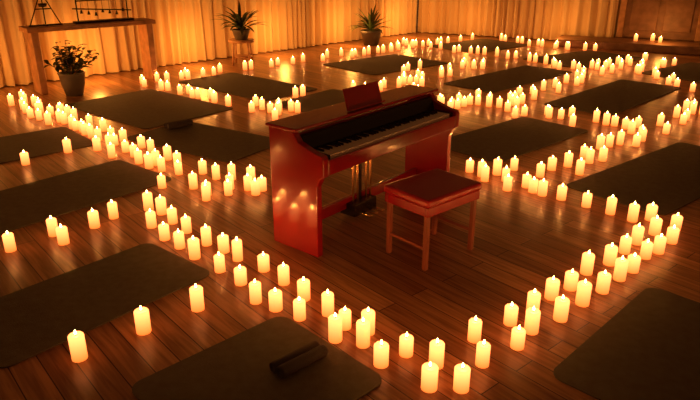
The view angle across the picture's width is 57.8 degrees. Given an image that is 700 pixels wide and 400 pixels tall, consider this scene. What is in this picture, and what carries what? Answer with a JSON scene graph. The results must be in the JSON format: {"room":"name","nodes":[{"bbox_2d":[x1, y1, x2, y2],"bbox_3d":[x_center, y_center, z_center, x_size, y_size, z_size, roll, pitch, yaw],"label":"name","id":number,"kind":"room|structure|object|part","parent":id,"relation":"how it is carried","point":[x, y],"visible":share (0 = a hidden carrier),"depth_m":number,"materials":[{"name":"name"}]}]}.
{"room":"exercise studio","nodes":[
{"label":"exercise studio","id":0,"kind":"room"},
{"bbox_2d":[0,26,699,399],"bbox_3d":[0.000,-1.030,7.656,24.000,0.001,19.000,0,22,0],"label":"floor","id":1,"kind":"structure","parent":0,"point":[523,239],"depth_m":4.22,"materials":[{"name":"brown wood"}]},
{"bbox_2d":[0,127,92,163],"bbox_3d":[-3.270,-0.569,6.473,1.030,0.008,0.950,-18,28,-38],"label":"yoga mat","id":2,"kind":"object","parent":1,"relation":"on","point":[47,141],"visible":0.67,"depth_m":6.48,"materials":[{"name":"rubber"}]},
{"bbox_2d":[44,40,98,96],"bbox_3d":[-3.719,-1.770,8.520,0.691,0.739,0.622,6,22,15],"label":"potted ficus","id":3,"kind":"object","parent":1,"relation":"on","point":[71,76],"visible":1,"depth_m":8.49,"materials":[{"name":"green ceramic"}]},
{"bbox_2d":[57,70,85,96],"bbox_3d":[-3.772,-1.585,8.638,0.360,0.310,0.356,0,22,0],"label":"pot","id":4,"kind":"object","parent":3,"relation":"attached to","point":[72,82],"depth_m":8.53,"materials":[{"name":"grey ceramic"}]},
{"bbox_2d":[0,160,170,233],"bbox_3d":[-2.330,-0.066,5.198,0.870,0.008,1.510,17,27,36],"label":"yoga mat","id":5,"kind":"object","parent":1,"relation":"on","point":[24,205],"visible":0.98,"depth_m":5.17,"materials":[{"name":"rubber"}]},
{"bbox_2d":[18,18,156,94],"bbox_3d":[-3.691,-2.102,9.160,1.790,0.890,0.400,-18,28,-38],"label":"console table","id":6,"kind":"object","parent":1,"relation":"on","point":[145,28],"visible":0.94,"depth_m":8.80,"materials":[{"name":"brown wood"}]},
{"bbox_2d":[28,0,62,26],"bbox_3d":[-4.140,-2.606,8.541,0.440,0.500,0.160,-18,28,-38],"label":"sculpture","id":7,"kind":"object","parent":6,"relation":"on","point":[41,4],"visible":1,"depth_m":8.55,"materials":[{"name":"grey metal"}]},
{"bbox_2d":[72,0,133,23],"bbox_3d":[-3.537,-2.715,9.063,0.841,0.320,0.120,-18,28,-38],"label":"rack","id":8,"kind":"object","parent":6,"relation":"on","point":[76,8],"visible":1,"depth_m":9.00,"materials":[{"name":"grey metal"}]},
{"bbox_2d":[0,243,208,367],"bbox_3d":[-1.510,0.546,3.644,0.700,0.008,1.270,17,27,37],"label":"yoga mat","id":9,"kind":"object","parent":1,"relation":"on","point":[35,319],"visible":1,"depth_m":3.61,"materials":[{"name":"rubber"}]},
{"bbox_2d":[7,72,211,259],"label":"candles","id":10,"kind":"object","parent":1,"relation":"on","point":[152,158],"depth_m":5.73,"materials":[{"name":"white wax"}]},
{"bbox_2d":[64,89,232,128],"bbox_3d":[-2.560,-1.182,8.026,1.850,0.008,1.300,17,27,37],"label":"yoga mat","id":11,"kind":"object","parent":1,"relation":"on","point":[148,108],"visible":0.96,"depth_m":7.97,"materials":[{"name":"rubber"}]},
{"bbox_2d":[127,122,269,161],"bbox_3d":[-1.520,-0.631,6.631,1.510,0.008,0.880,13,25,30],"label":"yoga mat","id":12,"kind":"object","parent":1,"relation":"on","point":[197,139],"visible":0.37,"depth_m":6.55,"materials":[{"name":"rubber"}]},
{"bbox_2d":[164,119,192,128],"bbox_3d":[-1.919,-0.851,7.088,0.300,0.064,0.122,-18,28,-39],"label":"rolled towel","id":13,"kind":"object","parent":12,"relation":"on","point":[181,123],"visible":1,"depth_m":7.04,"materials":[{"name":"grey fabric"}]},
{"bbox_2d":[213,232,261,304],"label":"candles","id":14,"kind":"object","parent":1,"relation":"on","point":[240,274],"depth_m":3.88,"materials":[{"name":"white wax"}]},
{"bbox_2d":[229,38,253,65],"bbox_3d":[-1.867,-2.567,10.983,0.440,0.422,0.440,0,22,0],"label":"stool","id":15,"kind":"object","parent":1,"relation":"on","point":[248,41],"visible":0.88,"depth_m":10.88,"materials":[{"name":"brown wood"}]},
{"bbox_2d":[212,2,268,39],"bbox_3d":[-1.904,-3.057,10.816,0.931,0.611,0.923,-17,27,-36],"label":"dracaena","id":16,"kind":"object","parent":15,"relation":"on","point":[240,32],"visible":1,"depth_m":10.78,"materials":[{"name":"green plant"}]},
{"bbox_2d":[231,28,249,39],"bbox_3d":[-1.867,-2.843,10.874,0.324,0.170,0.324,0,22,0],"label":"pot","id":17,"kind":"object","parent":16,"relation":"attached to","point":[237,34],"depth_m":10.79,"materials":[{"name":"grey ceramic"}]},
{"bbox_2d":[179,73,316,100],"bbox_3d":[-1.520,-1.681,9.291,1.960,0.008,1.060,18,28,38],"label":"yoga mat","id":18,"kind":"object","parent":1,"relation":"on","point":[242,85],"visible":0.83,"depth_m":9.26,"materials":[{"name":"rubber"}]},
{"bbox_2d":[132,316,381,399],"bbox_3d":[-0.420,0.840,2.900,0.890,0.008,0.790,-20,29,-40],"label":"yoga mat","id":19,"kind":"object","parent":1,"relation":"on","point":[237,367],"visible":1,"depth_m":2.96,"materials":[{"name":"rubber"}]},
{"bbox_2d":[269,340,327,378],"bbox_3d":[-0.242,0.755,3.020,0.270,0.060,0.114,-18,28,-38],"label":"rolled towel","id":20,"kind":"object","parent":19,"relation":"on","point":[288,364],"visible":1,"depth_m":2.99,"materials":[{"name":"grey fabric"}]},
{"bbox_2d":[273,89,344,111],"bbox_3d":[-0.220,-1.277,8.268,1.080,0.008,1.270,16,27,35],"label":"yoga mat","id":21,"kind":"object","parent":1,"relation":"on","point":[310,102],"visible":0.28,"depth_m":8.34,"materials":[{"name":"rubber"}]},
{"bbox_2d":[321,289,350,343],"label":"candles","id":22,"kind":"object","parent":1,"relation":"on","point":[342,319],"depth_m":3.29,"materials":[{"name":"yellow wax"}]},
{"bbox_2d":[265,81,458,256],"bbox_3d":[0.161,-0.347,4.586,0.485,0.980,1.610,17,27,37],"label":"upright piano","id":23,"kind":"object","parent":1,"relation":"on","point":[306,148],"visible":0.98,"depth_m":4.27,"materials":[{"name":"red paint"}]},
{"bbox_3d":[-0.325,-0.050,4.067,0.470,0.809,0.050,17,27,37],"label":"panel","id":24,"kind":"part","parent":23,"relation":"part of","materials":[{"name":"red paint"}]},
{"bbox_3d":[0.081,-0.677,4.528,0.275,0.020,1.610,17,27,37],"label":"lid","id":25,"kind":"part","parent":23,"relation":"part of","materials":[{"name":"red paint"}]},
{"bbox_3d":[0.659,-0.480,5.158,0.470,0.809,0.050,17,27,37],"label":"panel","id":26,"kind":"part","parent":23,"relation":"part of","materials":[{"name":"red paint"}]},
{"bbox_2d":[347,5,394,45],"bbox_3d":[0.383,-3.642,13.139,0.877,0.835,0.929,-19,28,-39],"label":"dracaena","id":27,"kind":"object","parent":1,"relation":"on","point":[370,35],"visible":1,"depth_m":13.09,"materials":[{"name":"green plant"}]},
{"bbox_2d":[360,29,381,45],"bbox_3d":[0.440,-3.385,13.216,0.454,0.300,0.454,0,22,0],"label":"pot","id":28,"kind":"object","parent":27,"relation":"attached to","point":[369,38],"depth_m":13.08,"materials":[{"name":"grey ceramic"}]},
{"bbox_2d":[356,307,388,368],"label":"candles","id":29,"kind":"object","parent":1,"relation":"on","point":[365,326],"depth_m":3.13,"materials":[{"name":"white wax"}]},
{"bbox_2d":[323,54,446,74],"bbox_3d":[0.620,-2.377,11.059,1.780,0.008,1.350,-17,27,-37],"label":"yoga mat","id":30,"kind":"object","parent":1,"relation":"on","point":[391,63],"visible":1,"depth_m":10.99,"materials":[{"name":"rubber"}]},
{"bbox_2d":[376,38,449,87],"label":"candles","id":31,"kind":"object","parent":1,"relation":"on","point":[419,78],"depth_m":10.55,"materials":[{"name":"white wax"}]},
{"bbox_2d":[384,169,481,269],"bbox_3d":[0.527,0.114,4.107,0.510,0.475,0.390,-18,28,-38],"label":"piano bench","id":32,"kind":"object","parent":1,"relation":"on","point":[431,193],"visible":1,"depth_m":3.97,"materials":[{"name":"brown wood"}]},
{"bbox_2d":[384,169,481,207],"bbox_3d":[0.527,-0.082,4.030,0.510,0.055,0.390,-18,28,-38],"label":"seat cushion","id":33,"kind":"object","parent":32,"relation":"on","point":[435,188],"depth_m":3.95,"materials":[{"name":"red leather"}]},
{"bbox_2d":[421,338,444,392],"label":"candles","id":34,"kind":"object","parent":1,"relation":"on","point":[429,374],"depth_m":2.85,"materials":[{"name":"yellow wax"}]},
{"bbox_2d":[428,39,526,52],"bbox_3d":[2.690,-3.214,13.180,1.850,0.008,1.310,-17,27,-37],"label":"yoga mat","id":35,"kind":"object","parent":1,"relation":"on","point":[491,45],"visible":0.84,"depth_m":13.14,"materials":[{"name":"rubber"}]},
{"bbox_2d":[467,317,490,368],"label":"candles","id":36,"kind":"object","parent":1,"relation":"on","point":[483,348],"depth_m":3.02,"materials":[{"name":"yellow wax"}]},
{"bbox_2d":[465,157,518,191],"label":"candles","id":37,"kind":"object","parent":1,"relation":"on","point":[483,170],"depth_m":5.52,"materials":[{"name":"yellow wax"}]},
{"bbox_2d":[444,65,571,91],"bbox_3d":[2.500,-1.904,9.859,2.300,0.008,0.890,-20,29,-40],"label":"yoga mat","id":38,"kind":"object","parent":1,"relation":"on","point":[505,79],"visible":0.98,"depth_m":9.77,"materials":[{"name":"rubber"}]},
{"bbox_2d":[451,117,587,161],"bbox_3d":[1.720,-0.668,6.724,1.690,0.008,0.860,-18,28,-38],"label":"yoga mat","id":39,"kind":"object","parent":1,"relation":"on","point":[516,137],"visible":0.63,"depth_m":6.66,"materials":[{"name":"rubber"}]},
{"bbox_2d":[523,50,641,68],"bbox_3d":[4.280,-2.576,11.561,1.950,0.008,1.260,-14,25,-31],"label":"yoga mat","id":40,"kind":"object","parent":1,"relation":"on","point":[583,58],"visible":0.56,"depth_m":11.67,"materials":[{"name":"rubber"}]},
{"bbox_2d":[503,109,682,350],"label":"candles","id":41,"kind":"object","parent":1,"relation":"on","point":[622,265],"depth_m":4.06,"materials":[{"name":"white wax"}]},
{"bbox_2d":[571,52,647,85],"label":"candles","id":42,"kind":"object","parent":1,"relation":"on","point":[639,68],"depth_m":10.47,"materials":[{"name":"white wax"}]},
{"bbox_2d":[544,79,680,115],"bbox_3d":[3.630,-1.424,8.640,2.390,0.008,0.890,-20,29,-41],"label":"yoga mat","id":43,"kind":"object","parent":1,"relation":"on","point":[618,96],"visible":0.85,"depth_m":8.51,"materials":[{"name":"rubber"}]},
{"bbox_2d":[553,288,699,399],"bbox_3d":[1.560,0.741,3.151,1.190,0.008,0.610,-20,29,-41],"label":"yoga mat","id":44,"kind":"object","parent":1,"relation":"on","point":[650,349],"visible":1,"depth_m":3.10,"materials":[{"name":"rubber"}]},
{"bbox_2d":[554,35,699,55],"bbox_3d":[6.881,-2.901,12.195,5.600,0.150,0.830,11,24,25],"label":"step platform","id":45,"kind":"object","parent":1,"relation":"on","point":[605,43],"visible":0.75,"depth_m":12.53,"materials":[{"name":"brown wood"}]},
{"bbox_2d":[567,142,699,214],"bbox_3d":[2.870,-0.239,5.635,2.080,0.008,0.850,-17,27,-36],"label":"yoga mat","id":46,"kind":"object","parent":1,"relation":"on","point":[668,177],"visible":0.89,"depth_m":5.44,"materials":[{"name":"rubber"}]},
{"bbox_2d":[641,62,699,82],"bbox_3d":[5.670,-2.084,10.315,1.730,0.008,1.080,-15,26,-34],"label":"yoga mat","id":47,"kind":"object","parent":1,"relation":"on","point":[690,71],"visible":0.8,"depth_m":10.33,"materials":[{"name":"rubber"}]},
{"bbox_2d":[427,0,697,41],"bbox_3d":[6.144,-4.758,12.747,10.000,3.200,0.150,11,24,25],"label":"wall","id":48,"kind":"structure","parent":0,"point":[619,4],"depth_m":13.29,"materials":[{"name":"beige paint"}]},
{"bbox_2d":[418,0,618,39],"bbox_3d":[3.588,-5.162,13.753,4.477,3.185,0.172,11,24,25],"label":"curtain","id":49,"kind":"object","parent":48,"relation":"hanging from","point":[535,19],"visible":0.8,"depth_m":14.08,"materials":[{"name":"brown fabric"}]},
{"bbox_2d":[616,0,699,41],"bbox_3d":[6.313,-4.388,12.600,1.590,2.320,0.182,11,24,25],"label":"wooden door","id":50,"kind":"structure","parent":48,"relation":"in","point":[678,17],"depth_m":12.84,"materials":[{"name":"brown wood"}]},
{"bbox_2d":[622,0,699,40],"bbox_3d":[6.327,-4.342,12.648,1.350,2.200,0.080,11,24,25],"label":"door slab","id":51,"kind":"structure","parent":50,"relation":"attached to","point":[658,33],"depth_m":12.90,"materials":[{"name":"brown wood"}]},
{"bbox_3d":[-3.841,-3.632,9.892,10.713,3.200,10.713,0,22,0],"label":"wall","id":52,"kind":"structure","parent":0,"visible":0},
{"bbox_2d":[0,0,416,87],"bbox_3d":[-3.699,-3.590,9.765,0.175,3.185,15.027,20,29,41],"label":"curtain","id":53,"kind":"object","parent":52,"relation":"hanging from","point":[183,30],"visible":0.75,"depth_m":10.90,"materials":[{"name":"brown fabric"}]}
]}

